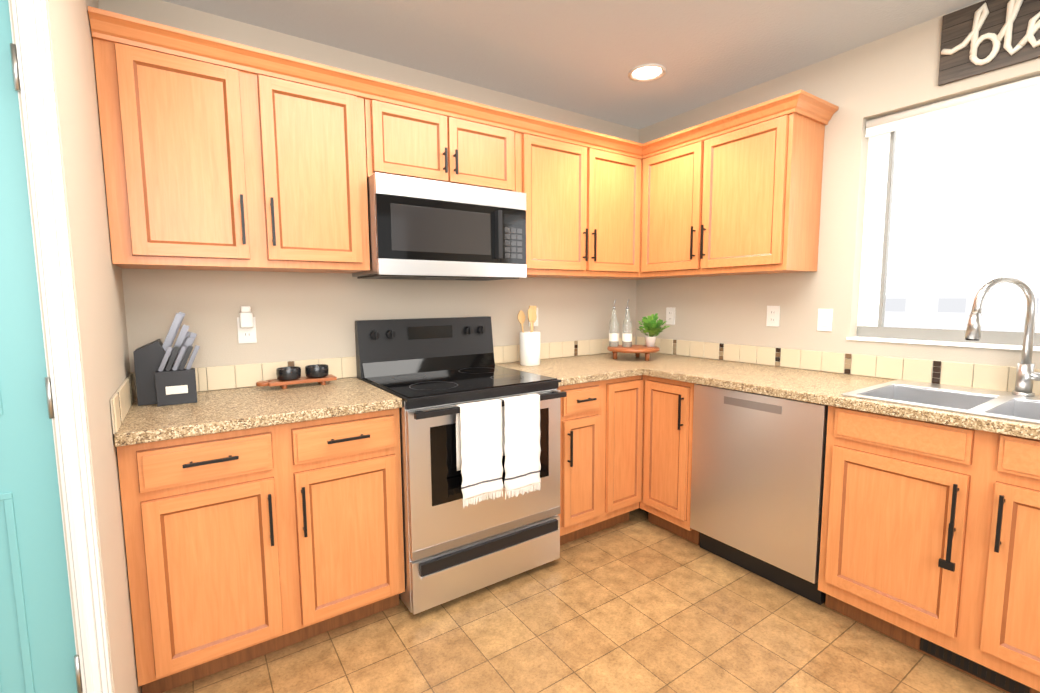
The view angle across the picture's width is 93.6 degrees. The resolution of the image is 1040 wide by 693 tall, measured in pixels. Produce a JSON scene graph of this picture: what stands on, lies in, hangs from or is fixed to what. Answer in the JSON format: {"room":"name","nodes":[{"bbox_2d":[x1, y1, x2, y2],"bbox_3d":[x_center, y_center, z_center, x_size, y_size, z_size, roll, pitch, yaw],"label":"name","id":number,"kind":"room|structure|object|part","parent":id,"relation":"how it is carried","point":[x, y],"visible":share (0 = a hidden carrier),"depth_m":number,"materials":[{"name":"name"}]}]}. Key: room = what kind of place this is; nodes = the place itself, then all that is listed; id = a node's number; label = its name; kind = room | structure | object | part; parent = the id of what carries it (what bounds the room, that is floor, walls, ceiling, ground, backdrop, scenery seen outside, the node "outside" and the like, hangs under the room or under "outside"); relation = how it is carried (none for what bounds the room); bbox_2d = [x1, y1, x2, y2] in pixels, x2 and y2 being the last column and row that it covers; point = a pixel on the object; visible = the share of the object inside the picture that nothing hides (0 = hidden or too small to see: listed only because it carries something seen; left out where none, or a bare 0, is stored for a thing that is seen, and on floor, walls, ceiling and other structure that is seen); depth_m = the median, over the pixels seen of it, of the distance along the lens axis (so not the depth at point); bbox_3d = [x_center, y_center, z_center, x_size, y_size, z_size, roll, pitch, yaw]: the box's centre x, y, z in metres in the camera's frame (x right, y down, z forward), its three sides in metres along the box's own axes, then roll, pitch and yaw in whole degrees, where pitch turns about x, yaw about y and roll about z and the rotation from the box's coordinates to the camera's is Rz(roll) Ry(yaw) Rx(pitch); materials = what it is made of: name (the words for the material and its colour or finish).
{"room":"kitchen","nodes":[
{"label":"kitchen","id":0,"kind":"room"},
{"bbox_2d":[9,0,122,692],"bbox_3d":[-1.678,0.013,0.692,1.600,2.460,0.120,-4,7,-34],"label":"wall","id":1,"kind":"structure","parent":0,"point":[76,259],"depth_m":1.12,"materials":[{"name":"beige paint"}]},
{"bbox_2d":[0,0,82,692],"bbox_3d":[-1.384,0.203,0.860,0.844,2.028,0.058,-4,7,-34],"label":"door","id":2,"kind":"structure","parent":1,"relation":"in","point":[37,648],"depth_m":1.06,"materials":[{"name":"teal paint"}]},
{"bbox_3d":[-1.027,0.095,1.065,0.010,1.425,0.011,-4,7,-34],"label":"door hinge","id":3,"kind":"part","parent":2,"relation":"part of","materials":[{"name":"teal paint"}]},
{"bbox_2d":[8,0,112,692],"bbox_3d":[-1.403,0.183,0.882,0.947,2.080,0.140,-4,7,-34],"label":"door frame","id":4,"kind":"structure","parent":1,"relation":"attached to","point":[30,20],"depth_m":1.06,"materials":[{"name":"white wood"}]},
{"bbox_2d":[57,0,141,692],"bbox_3d":[-1.347,-0.071,1.517,0.120,2.460,0.880,-4,7,-34],"label":"wall","id":5,"kind":"structure","parent":0,"point":[104,296],"depth_m":1.37,"materials":[{"name":"beige paint"}]},
{"bbox_2d":[110,373,135,433],"bbox_3d":[-1.353,0.178,1.672,0.009,0.102,0.633,-4,7,-34],"label":"backsplash","id":6,"kind":"structure","parent":5,"relation":"attached to","point":[122,399],"depth_m":1.57,"materials":[{"name":"beige tile"}]},
{"bbox_2d":[98,0,638,391],"bbox_3d":[-0.334,-0.207,2.803,3.250,2.460,0.120,-4,7,-34],"label":"wall","id":7,"kind":"structure","parent":0,"point":[302,315],"depth_m":2.32,"materials":[{"name":"beige paint"}]},
{"bbox_2d":[93,38,369,272],"bbox_3d":[-1.085,-0.697,1.952,0.869,0.766,0.355,-4,7,-34],"label":"upper cabinet","id":8,"kind":"object","parent":7,"relation":"attached to","point":[208,166],"visible":1,"depth_m":1.79,"materials":[{"name":"brown wood"}]},
{"bbox_2d":[87,6,644,159],"bbox_3d":[-0.297,-1.105,2.262,2.570,0.070,0.058,-4,7,-34],"label":"crown molding","id":9,"kind":"structure","parent":8,"relation":"attached to","point":[109,26],"depth_m":1.93,"materials":[{"name":"brown wood"}]},
{"bbox_2d":[237,306,256,342],"bbox_3d":[-1.191,-0.095,2.130,0.070,0.162,0.038,-4,7,-34],"label":"electrical outlet plate","id":10,"kind":"object","parent":7,"relation":"attached to","point":[246,335],"depth_m":2.13,"materials":[{"name":"white plastic"}]},
{"bbox_3d":[-1.190,-0.128,2.122,0.050,0.094,0.030,-4,7,-34],"label":"air freshener plugged into the electrical outlet","id":11,"kind":"part","parent":10,"relation":"part of","materials":[{"name":"white plastic"}]},
{"bbox_2d":[132,336,634,397],"bbox_3d":[-0.352,0.065,2.736,2.864,0.102,0.009,-4,7,-34],"label":"backsplash","id":12,"kind":"structure","parent":7,"relation":"attached to","point":[226,377],"depth_m":2.33,"materials":[{"name":"beige tile"}]},
{"bbox_2d":[364,98,514,191],"bbox_3d":[-0.410,-0.945,2.389,0.758,0.368,0.355,-4,7,-34],"label":"upper cabinet","id":13,"kind":"object","parent":7,"relation":"attached to","point":[407,142],"visible":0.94,"depth_m":2.24,"materials":[{"name":"brown wood"}]},
{"bbox_2d":[352,172,526,280],"bbox_3d":[-0.385,-0.545,2.395,0.756,0.422,0.435,-4,7,-34],"label":"microwave","id":14,"kind":"object","parent":13,"relation":"attached to","point":[422,229],"visible":1,"depth_m":2.21,"materials":[{"name":"silver metal"}]},
{"bbox_2d":[529,308,537,325],"bbox_3d":[0.084,-0.182,3.011,0.070,0.114,0.007,-4,7,-34],"label":"electrical outlet plate","id":15,"kind":"object","parent":7,"relation":"attached to","point":[536,323],"visible":0.17,"depth_m":3.02,"materials":[{"name":"white plastic"}]},
{"bbox_2d":[515,132,640,278],"bbox_3d":[0.294,-0.799,2.884,0.935,0.766,0.355,-4,7,-34],"label":"upper cabinet","id":16,"kind":"object","parent":7,"relation":"attached to","point":[583,210],"visible":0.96,"depth_m":2.74,"materials":[{"name":"brown wood"}]},
{"bbox_2d":[162,0,981,128],"bbox_3d":[0.471,-1.236,0.175,4.730,0.100,5.450,-4,7,-34],"label":"ceiling","id":17,"kind":"structure","parent":0,"point":[584,57],"depth_m":2.19,"materials":[{"name":"grey paint"}]},
{"bbox_2d":[628,64,665,81],"bbox_3d":[0.659,-1.418,2.534,0.194,0.008,0.194,-4,7,-34],"label":"recessed light","id":18,"kind":"object","parent":17,"relation":"in","point":[645,72],"visible":1,"depth_m":2.53,"materials":[{"name":"white plastic"}]},
{"bbox_2d":[163,502,1005,692],"bbox_3d":[0.488,1.311,0.429,4.730,0.100,5.450,-4,7,-34],"label":"floor","id":19,"kind":"structure","parent":0,"point":[637,602],"depth_m":1.85,"materials":[{"name":"tile"}]},
{"bbox_2d":[117,408,404,692],"bbox_3d":[-0.990,0.678,1.962,0.869,0.874,0.660,-4,7,-34],"label":"base cabinet","id":20,"kind":"object","parent":19,"relation":"on","point":[243,545],"visible":1,"depth_m":1.67,"materials":[{"name":"brown wood"}]},
{"bbox_2d":[114,377,401,446],"bbox_3d":[-0.997,0.222,1.923,0.869,0.038,0.645,-4,7,-34],"label":"countertop","id":21,"kind":"structure","parent":20,"relation":"on","point":[217,411],"depth_m":1.75,"materials":[{"name":"stone"}]},
{"bbox_2d":[133,312,199,406],"bbox_3d":[-1.341,0.040,1.863,0.203,0.340,0.194,-4,7,-34],"label":"knife block","id":22,"kind":"object","parent":21,"relation":"on","point":[163,377],"visible":1,"depth_m":1.81,"materials":[{"name":"black"}]},
{"bbox_2d":[256,364,336,388],"bbox_3d":[-0.994,0.135,2.172,0.320,0.085,0.100,-4,7,-34],"label":"tray","id":23,"kind":"object","parent":21,"relation":"on","point":[318,373],"visible":1,"depth_m":2.16,"materials":[{"name":"brown wood"}]},
{"bbox_2d":[355,316,566,613],"bbox_3d":[-0.290,0.472,2.366,0.757,1.194,0.728,-4,7,-34],"label":"range","id":24,"kind":"object","parent":19,"relation":"on","point":[431,373],"visible":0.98,"depth_m":2.16,"materials":[{"name":"silver metal"}]},
{"bbox_2d":[456,399,503,507],"bbox_3d":[-0.166,0.437,2.019,0.199,0.418,0.049,-4,7,-34],"label":"towel","id":25,"kind":"object","parent":24,"relation":"hanging from","point":[479,453],"visible":0.98,"depth_m":2.00,"materials":[{"name":"white fabric"}]},
{"bbox_2d":[500,393,540,498],"bbox_3d":[0.003,0.433,2.134,0.192,0.434,0.048,-4,7,-34],"label":"towel","id":26,"kind":"object","parent":24,"relation":"hanging from","point":[521,449],"visible":1,"depth_m":2.11,"materials":[{"name":"white fabric"}]},
{"bbox_2d":[557,375,643,544],"bbox_3d":[0.263,0.585,2.808,0.630,0.874,0.660,-4,7,-34],"label":"base cabinet","id":27,"kind":"object","parent":19,"relation":"on","point":[601,432],"visible":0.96,"depth_m":2.57,"materials":[{"name":"brown wood"}]},
{"bbox_2d":[495,356,641,385],"bbox_3d":[0.238,0.131,2.755,0.585,0.038,0.649,-4,7,-34],"label":"countertop","id":28,"kind":"structure","parent":27,"relation":"on","point":[572,370],"depth_m":2.64,"materials":[{"name":"stone"}]},
{"bbox_2d":[517,306,539,365],"bbox_3d":[0.056,-0.064,2.803,0.140,0.341,0.120,-4,7,-34],"label":"utensil crock","id":29,"kind":"object","parent":28,"relation":"on","point":[530,348],"visible":1,"depth_m":2.77,"materials":[{"name":"white ceramic"}]},
{"bbox_2d":[640,375,699,544],"bbox_3d":[1.006,0.583,2.772,0.660,0.874,0.337,-4,7,-34],"label":"base cabinet","id":30,"kind":"object","parent":19,"relation":"on","point":[665,501],"visible":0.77,"depth_m":2.59,"materials":[{"name":"brown wood"}]},
{"bbox_2d":[690,384,827,604],"bbox_3d":[1.291,0.620,2.390,0.620,0.874,0.610,-4,7,-34],"label":"dishwasher","id":31,"kind":"object","parent":19,"relation":"on","point":[757,474],"visible":0.52,"depth_m":2.17,"materials":[{"name":"silver metal"}]},
{"bbox_2d":[818,405,1039,692],"bbox_3d":[1.701,0.681,1.746,0.670,0.874,0.913,-4,7,-34],"label":"base cabinet","id":32,"kind":"object","parent":19,"relation":"on","point":[930,531],"visible":0.94,"depth_m":1.66,"materials":[{"name":"brown wood"}]},
{"bbox_2d":[583,352,1039,439],"bbox_3d":[1.284,0.167,2.320,0.654,0.038,2.547,-4,7,-34],"label":"countertop","id":33,"kind":"structure","parent":32,"relation":"on","point":[818,387],"depth_m":2.18,"materials":[{"name":"stone"}]},
{"bbox_2d":[607,345,659,360],"bbox_3d":[0.711,0.040,3.066,0.320,0.074,0.320,-4,7,-34],"label":"stand","id":34,"kind":"object","parent":33,"relation":"on","point":[637,350],"visible":0.92,"depth_m":2.97,"materials":[{"name":"brown wood"}]},
{"bbox_2d":[609,299,618,346],"bbox_3d":[0.591,-0.147,3.070,0.061,0.296,0.061,-4,7,-34],"label":"oil bottle","id":35,"kind":"object","parent":34,"relation":"on","point":[613,333],"visible":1,"depth_m":3.05,"materials":[{"name":"clear glass"}]},
{"bbox_2d":[622,299,631,346],"bbox_3d":[0.670,-0.146,3.051,0.061,0.296,0.061,-4,7,-34],"label":"oil bottle","id":36,"kind":"object","parent":34,"relation":"on","point":[627,333],"visible":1,"depth_m":3.03,"materials":[{"name":"clear glass"}]},
{"bbox_2d":[638,313,669,346],"bbox_3d":[0.833,-0.104,3.060,0.234,0.209,0.272,-4,7,-34],"label":"potted plant","id":37,"kind":"object","parent":34,"relation":"on","point":[652,327],"visible":1,"depth_m":3.04,"materials":[{"name":"green plant"}]},
{"bbox_2d":[841,379,1039,423],"bbox_3d":[1.718,0.287,1.712,0.565,0.176,0.850,-4,7,-34],"label":"sink basin","id":38,"kind":"object","parent":33,"relation":"in","point":[989,403],"visible":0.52,"depth_m":1.90,"materials":[{"name":"silver metal"}]},
{"bbox_2d":[965,275,1039,396],"bbox_3d":[1.814,-0.037,1.794,0.237,0.449,0.229,-4,7,-34],"label":"pull-down faucet","id":39,"kind":"object","parent":33,"relation":"on","point":[1026,375],"visible":1,"depth_m":1.81,"materials":[{"name":"silver metal"}]},
{"bbox_2d":[920,637,1029,692],"bbox_3d":[1.540,1.080,1.666,0.006,0.076,0.280,-4,7,-34],"label":"air vent register","id":40,"kind":"object","parent":32,"relation":"attached to","point":[1006,683],"visible":0.58,"depth_m":1.66,"materials":[{"name":"brown metal"}]},
{"bbox_2d":[635,0,1039,379],"bbox_3d":[2.357,-0.087,1.420,0.140,2.460,5.200,-4,7,-34],"label":"wall","id":41,"kind":"structure","parent":0,"point":[894,73],"depth_m":2.42,"materials":[{"name":"beige paint"}]},
{"bbox_2d":[666,307,674,324],"bbox_3d":[1.008,-0.204,3.270,0.007,0.114,0.070,-4,7,-34],"label":"electrical outlet plate","id":42,"kind":"object","parent":41,"relation":"attached to","point":[670,315],"visible":1,"depth_m":3.27,"materials":[{"name":"white plastic"}]},
{"bbox_2d":[615,113,824,279],"bbox_3d":[1.028,-0.801,2.861,0.355,0.766,1.217,-4,7,-34],"label":"upper cabinet","id":43,"kind":"object","parent":41,"relation":"attached to","point":[745,201],"visible":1,"depth_m":2.50,"materials":[{"name":"brown wood"}]},
{"bbox_2d":[643,90,814,157],"bbox_3d":[1.020,-1.143,2.557,0.058,0.070,0.900,-4,7,-34],"label":"crown molding","id":44,"kind":"structure","parent":43,"relation":"attached to","point":[800,102],"depth_m":2.45,"materials":[{"name":"brown wood"}]},
{"bbox_2d":[803,96,838,124],"bbox_3d":[1.410,-1.122,2.315,0.294,0.070,0.058,-4,7,-34],"label":"crown molding","id":45,"kind":"structure","parent":43,"relation":"attached to","point":[824,110],"depth_m":2.34,"materials":[{"name":"brown wood"}]},
{"bbox_2d":[766,306,779,326],"bbox_3d":[1.397,-0.168,2.697,0.007,0.114,0.070,-4,7,-34],"label":"electrical outlet plate","id":46,"kind":"object","parent":41,"relation":"attached to","point":[773,315],"visible":1,"depth_m":2.69,"materials":[{"name":"white plastic"}]},
{"bbox_2d":[817,309,832,330],"bbox_3d":[1.547,-0.135,2.479,0.008,0.114,0.070,-4,7,-34],"label":"switch plate","id":47,"kind":"object","parent":41,"relation":"attached to","point":[825,320],"visible":1,"depth_m":2.48,"materials":[{"name":"white plastic"}]},
{"bbox_2d":[636,336,1039,394],"bbox_3d":[1.554,0.077,2.490,0.009,0.102,2.538,-4,7,-34],"label":"backsplash","id":48,"kind":"structure","parent":41,"relation":"attached to","point":[991,377],"depth_m":2.36,"materials":[{"name":"beige tile"}]},
{"bbox_2d":[846,131,1039,350],"bbox_3d":[2.024,-0.506,1.843,0.137,1.046,1.315,-4,7,-34],"label":"window","id":49,"kind":"structure","parent":41,"relation":"in","point":[877,225],"depth_m":2.32,"materials":[{"name":"white paint"}]},
{"bbox_2d":[865,75,1039,137],"bbox_3d":[2.011,-0.980,1.789,0.044,0.080,1.287,-4,7,-34],"label":"window blind","id":50,"kind":"object","parent":41,"relation":"attached to","point":[1013,92],"visible":1,"depth_m":2.03,"materials":[{"name":"white plastic"}]},
{"bbox_2d":[938,0,1039,85],"bbox_3d":[2.017,-1.193,1.639,0.038,0.273,0.955,-4,7,-34],"label":"sign","id":51,"kind":"object","parent":41,"relation":"attached to","point":[983,37],"visible":1,"depth_m":1.91,"materials":[{"name":"brown wood"}]},
{"label":"outside","id":52,"kind":"structure","parent":0,"visible":0},
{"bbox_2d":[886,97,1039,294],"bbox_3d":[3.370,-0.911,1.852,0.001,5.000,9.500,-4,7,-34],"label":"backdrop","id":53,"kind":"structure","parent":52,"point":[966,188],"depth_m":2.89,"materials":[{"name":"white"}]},
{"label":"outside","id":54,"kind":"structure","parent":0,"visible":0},
{"bbox_2d":[884,256,1039,332],"bbox_3d":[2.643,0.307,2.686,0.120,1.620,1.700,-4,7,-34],"label":"neighbouring house","id":55,"kind":"structure","parent":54,"point":[944,298],"depth_m":2.78,"materials":[{"name":"white"}]}
]}

